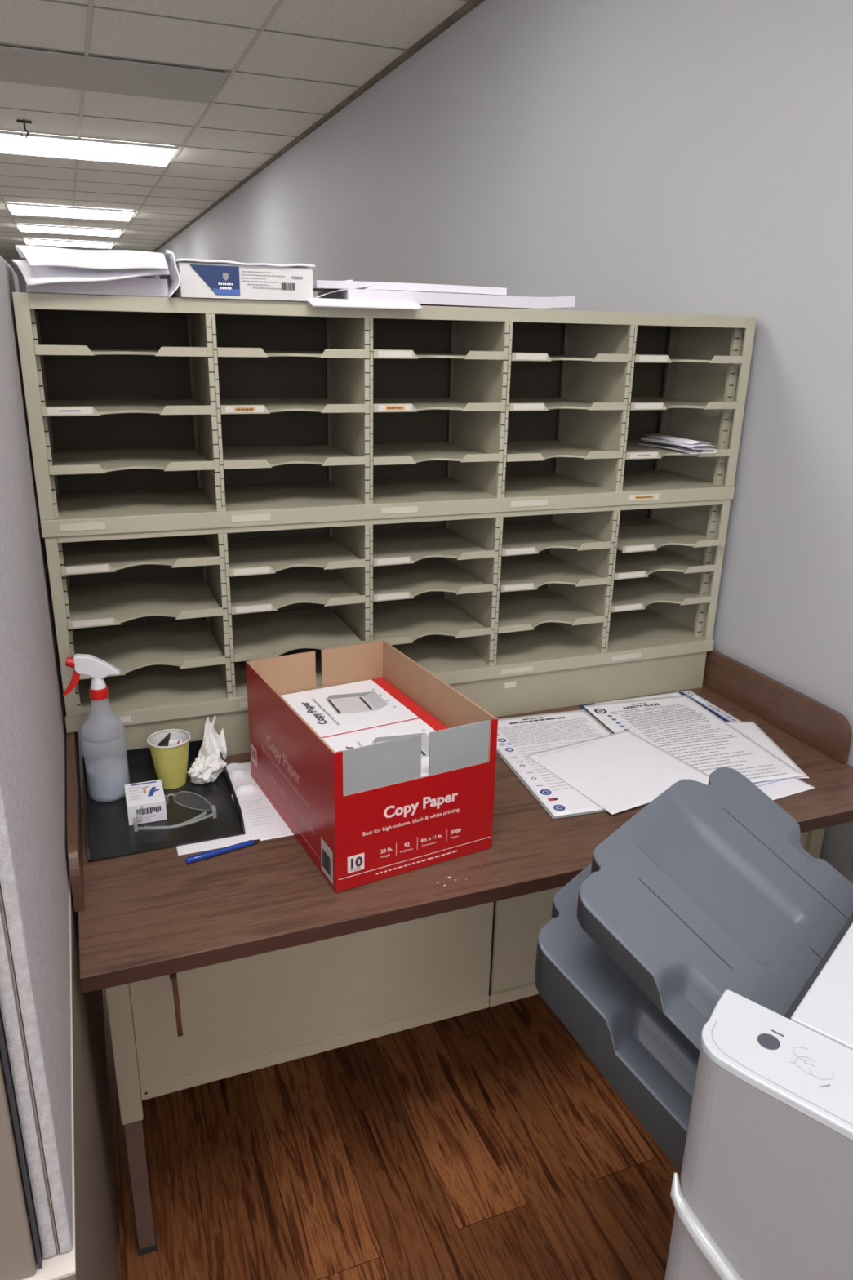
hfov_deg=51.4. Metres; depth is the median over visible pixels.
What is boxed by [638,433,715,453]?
folded paper
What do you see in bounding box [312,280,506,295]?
paper stack
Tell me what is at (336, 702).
picture
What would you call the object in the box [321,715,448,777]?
paper ream
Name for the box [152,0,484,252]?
trim
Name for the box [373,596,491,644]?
shelf
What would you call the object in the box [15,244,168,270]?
sheets
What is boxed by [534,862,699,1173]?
tray
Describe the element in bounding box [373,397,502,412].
shelf
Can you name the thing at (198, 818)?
safety glasses
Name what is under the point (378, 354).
shelf
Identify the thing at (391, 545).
shelf
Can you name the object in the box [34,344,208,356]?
shelf
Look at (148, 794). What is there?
print
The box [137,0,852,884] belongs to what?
wall
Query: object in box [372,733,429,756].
picture
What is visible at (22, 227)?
recessed light
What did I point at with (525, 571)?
shelf
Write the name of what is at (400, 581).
shelf
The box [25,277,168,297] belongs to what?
pack
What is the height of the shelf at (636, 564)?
0.016 m
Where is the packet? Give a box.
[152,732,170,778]
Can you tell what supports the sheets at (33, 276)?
on the pack
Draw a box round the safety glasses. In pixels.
[133,791,217,831]
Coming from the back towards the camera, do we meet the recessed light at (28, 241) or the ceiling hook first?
the recessed light at (28, 241)
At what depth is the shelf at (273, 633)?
1.97 m
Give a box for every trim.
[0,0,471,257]
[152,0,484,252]
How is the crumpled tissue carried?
in the tray at (109, 834)
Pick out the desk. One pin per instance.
(273, 965)
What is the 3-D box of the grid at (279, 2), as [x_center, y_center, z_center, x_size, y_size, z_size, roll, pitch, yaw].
[-5.553,-3.340,5.870,8.527,0.006,23.000,-6,21,-20]
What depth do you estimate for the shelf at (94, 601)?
1.83 m
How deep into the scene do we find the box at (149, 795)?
1.60 m
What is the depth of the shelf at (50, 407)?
1.64 m
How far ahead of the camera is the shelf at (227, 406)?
1.75 m
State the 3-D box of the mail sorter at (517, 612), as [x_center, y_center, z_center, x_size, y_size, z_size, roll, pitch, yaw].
[-0.034,-0.074,2.058,1.525,0.486,0.325,-6,21,-20]
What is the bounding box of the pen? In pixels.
[185,839,260,863]
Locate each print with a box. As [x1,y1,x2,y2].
[128,781,161,821]
[244,799,273,826]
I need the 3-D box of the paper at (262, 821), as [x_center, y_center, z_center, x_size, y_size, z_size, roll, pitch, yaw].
[-0.383,0.304,1.674,0.201,0.010,0.306,-6,21,-20]
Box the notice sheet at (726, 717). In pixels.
[594,689,773,740]
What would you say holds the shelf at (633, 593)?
attached to the mail sorter at (517, 612)
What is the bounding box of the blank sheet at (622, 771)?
[527,729,709,814]
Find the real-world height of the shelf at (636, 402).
0.016 m
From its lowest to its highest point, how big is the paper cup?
0.097 m
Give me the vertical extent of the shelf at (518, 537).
0.016 m
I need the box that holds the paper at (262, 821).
[176,761,293,855]
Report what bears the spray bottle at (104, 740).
in the tray at (109, 834)
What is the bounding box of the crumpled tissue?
[186,715,226,784]
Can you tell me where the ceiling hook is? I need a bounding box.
[16,119,31,138]
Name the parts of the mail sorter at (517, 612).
panel, rail, rail, panel, panel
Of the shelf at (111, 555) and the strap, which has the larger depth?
the shelf at (111, 555)
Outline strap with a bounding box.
[169,973,182,1036]
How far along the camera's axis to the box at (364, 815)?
1.47 m
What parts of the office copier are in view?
door pull, door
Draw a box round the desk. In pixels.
[66,648,852,1256]
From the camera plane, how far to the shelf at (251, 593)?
1.92 m
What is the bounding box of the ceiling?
[0,0,467,259]
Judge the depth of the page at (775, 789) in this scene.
1.78 m
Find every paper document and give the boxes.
[496,710,649,816]
[583,694,804,785]
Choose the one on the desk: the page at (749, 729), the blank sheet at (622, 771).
the page at (749, 729)
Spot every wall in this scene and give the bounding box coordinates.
[0,254,119,1279]
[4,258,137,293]
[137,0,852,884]
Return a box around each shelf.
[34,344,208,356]
[41,399,211,416]
[48,447,214,475]
[61,534,220,575]
[66,575,222,629]
[72,618,226,679]
[217,347,364,358]
[219,398,364,413]
[222,444,364,469]
[227,534,365,576]
[229,567,365,614]
[231,607,365,662]
[373,349,504,359]
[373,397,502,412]
[373,441,499,465]
[373,527,494,566]
[373,558,493,601]
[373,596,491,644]
[497,587,604,633]
[499,552,608,591]
[501,520,611,555]
[506,440,620,462]
[508,397,624,411]
[511,352,628,361]
[610,573,711,612]
[613,547,715,579]
[616,517,725,553]
[625,439,731,459]
[630,396,737,409]
[634,354,743,363]
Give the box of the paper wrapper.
[159,249,180,297]
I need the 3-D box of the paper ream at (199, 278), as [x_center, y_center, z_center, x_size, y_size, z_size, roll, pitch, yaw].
[-0.365,-0.681,1.693,0.243,0.062,0.282,-6,21,-20]
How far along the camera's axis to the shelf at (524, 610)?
2.16 m
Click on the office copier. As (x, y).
(701, 958)
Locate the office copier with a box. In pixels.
[534,766,852,1279]
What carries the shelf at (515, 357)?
attached to the mail sorter at (145, 414)
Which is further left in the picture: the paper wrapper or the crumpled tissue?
the paper wrapper
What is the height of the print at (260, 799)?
0.001 m
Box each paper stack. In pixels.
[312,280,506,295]
[318,288,575,309]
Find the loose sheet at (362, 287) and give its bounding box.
[313,284,371,297]
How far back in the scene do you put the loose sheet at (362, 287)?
1.67 m
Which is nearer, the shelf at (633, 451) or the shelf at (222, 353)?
the shelf at (222, 353)
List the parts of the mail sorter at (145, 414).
panel, rail, rail, panel, panel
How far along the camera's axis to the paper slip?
1.72 m
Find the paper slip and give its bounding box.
[168,739,182,746]
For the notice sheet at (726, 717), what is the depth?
2.18 m
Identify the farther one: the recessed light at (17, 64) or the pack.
the recessed light at (17, 64)
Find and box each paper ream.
[170,258,315,302]
[281,677,431,737]
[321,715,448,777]
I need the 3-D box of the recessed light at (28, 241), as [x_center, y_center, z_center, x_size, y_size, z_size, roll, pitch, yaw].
[-5.168,-5.738,12.826,1.205,0.039,0.650,-6,21,-20]
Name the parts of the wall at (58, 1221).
core panel, ledge trim, panel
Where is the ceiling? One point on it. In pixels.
(397, 24)
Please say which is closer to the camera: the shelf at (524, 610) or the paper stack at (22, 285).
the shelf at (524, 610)
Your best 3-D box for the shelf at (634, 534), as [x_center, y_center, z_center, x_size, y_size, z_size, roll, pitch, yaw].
[0.526,-0.270,2.212,0.286,0.016,0.312,-6,21,-20]
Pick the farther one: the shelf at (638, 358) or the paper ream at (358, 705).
the shelf at (638, 358)
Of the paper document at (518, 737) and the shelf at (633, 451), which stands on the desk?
the paper document at (518, 737)
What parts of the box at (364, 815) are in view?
panel, panel, panel, panel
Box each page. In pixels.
[725,721,808,777]
[752,777,814,799]
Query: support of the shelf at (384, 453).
attached to the mail sorter at (145, 414)
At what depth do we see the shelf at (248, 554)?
1.90 m
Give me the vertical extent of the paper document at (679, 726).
0.003 m
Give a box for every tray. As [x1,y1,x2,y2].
[82,739,245,862]
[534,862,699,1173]
[576,766,852,1050]
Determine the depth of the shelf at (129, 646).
1.88 m
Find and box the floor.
[102,988,680,1279]
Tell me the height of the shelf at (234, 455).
0.016 m
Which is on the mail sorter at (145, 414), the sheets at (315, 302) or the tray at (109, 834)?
the sheets at (315, 302)
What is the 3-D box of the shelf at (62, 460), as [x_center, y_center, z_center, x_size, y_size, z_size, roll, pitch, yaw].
[-0.583,-0.358,1.737,0.286,0.016,0.290,-6,21,-20]
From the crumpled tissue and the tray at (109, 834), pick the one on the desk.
the tray at (109, 834)
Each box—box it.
[124,779,167,826]
[245,640,497,892]
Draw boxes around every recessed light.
[0,45,226,103]
[0,130,177,166]
[6,202,135,221]
[16,223,123,236]
[22,238,114,248]
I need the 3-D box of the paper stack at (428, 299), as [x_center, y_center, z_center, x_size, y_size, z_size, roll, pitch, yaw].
[0.040,-0.704,1.837,0.485,0.028,0.221,-6,21,-20]
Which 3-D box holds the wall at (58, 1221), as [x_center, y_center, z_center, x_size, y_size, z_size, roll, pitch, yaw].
[-0.631,0.283,1.438,0.085,1.716,1.510,-6,21,-20]
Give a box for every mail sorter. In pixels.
[12,292,756,537]
[44,499,730,755]
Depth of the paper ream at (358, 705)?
1.70 m
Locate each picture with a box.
[325,691,387,714]
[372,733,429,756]
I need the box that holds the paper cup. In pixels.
[146,728,191,789]
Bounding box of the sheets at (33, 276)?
[12,259,169,286]
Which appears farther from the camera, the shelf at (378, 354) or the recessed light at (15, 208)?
the recessed light at (15, 208)
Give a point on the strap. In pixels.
(173, 976)
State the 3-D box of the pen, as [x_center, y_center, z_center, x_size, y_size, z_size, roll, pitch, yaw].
[-0.347,0.359,1.515,0.130,0.011,0.011,-11,22,-30]
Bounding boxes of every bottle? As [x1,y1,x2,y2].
[62,653,130,802]
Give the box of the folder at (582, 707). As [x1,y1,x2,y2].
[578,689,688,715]
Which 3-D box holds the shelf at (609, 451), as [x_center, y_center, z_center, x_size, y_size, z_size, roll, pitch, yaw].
[0.247,-0.444,2.047,0.278,0.016,0.290,-6,21,-20]
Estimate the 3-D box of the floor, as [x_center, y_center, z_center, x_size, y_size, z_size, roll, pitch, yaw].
[0.799,1.681,0.282,1.795,0.100,5.450,-6,21,-20]
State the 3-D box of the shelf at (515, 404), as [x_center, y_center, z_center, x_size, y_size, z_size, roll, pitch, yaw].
[0.249,-0.542,2.013,0.278,0.016,0.290,-6,21,-20]
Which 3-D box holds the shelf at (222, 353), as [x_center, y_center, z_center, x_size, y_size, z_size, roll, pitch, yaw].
[-0.299,-0.579,1.775,0.278,0.016,0.290,-6,21,-20]
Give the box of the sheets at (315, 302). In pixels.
[306,297,422,310]
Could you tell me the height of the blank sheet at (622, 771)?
0.002 m
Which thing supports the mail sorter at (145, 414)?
on the mail sorter at (517, 612)
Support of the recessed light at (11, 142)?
in the ceiling

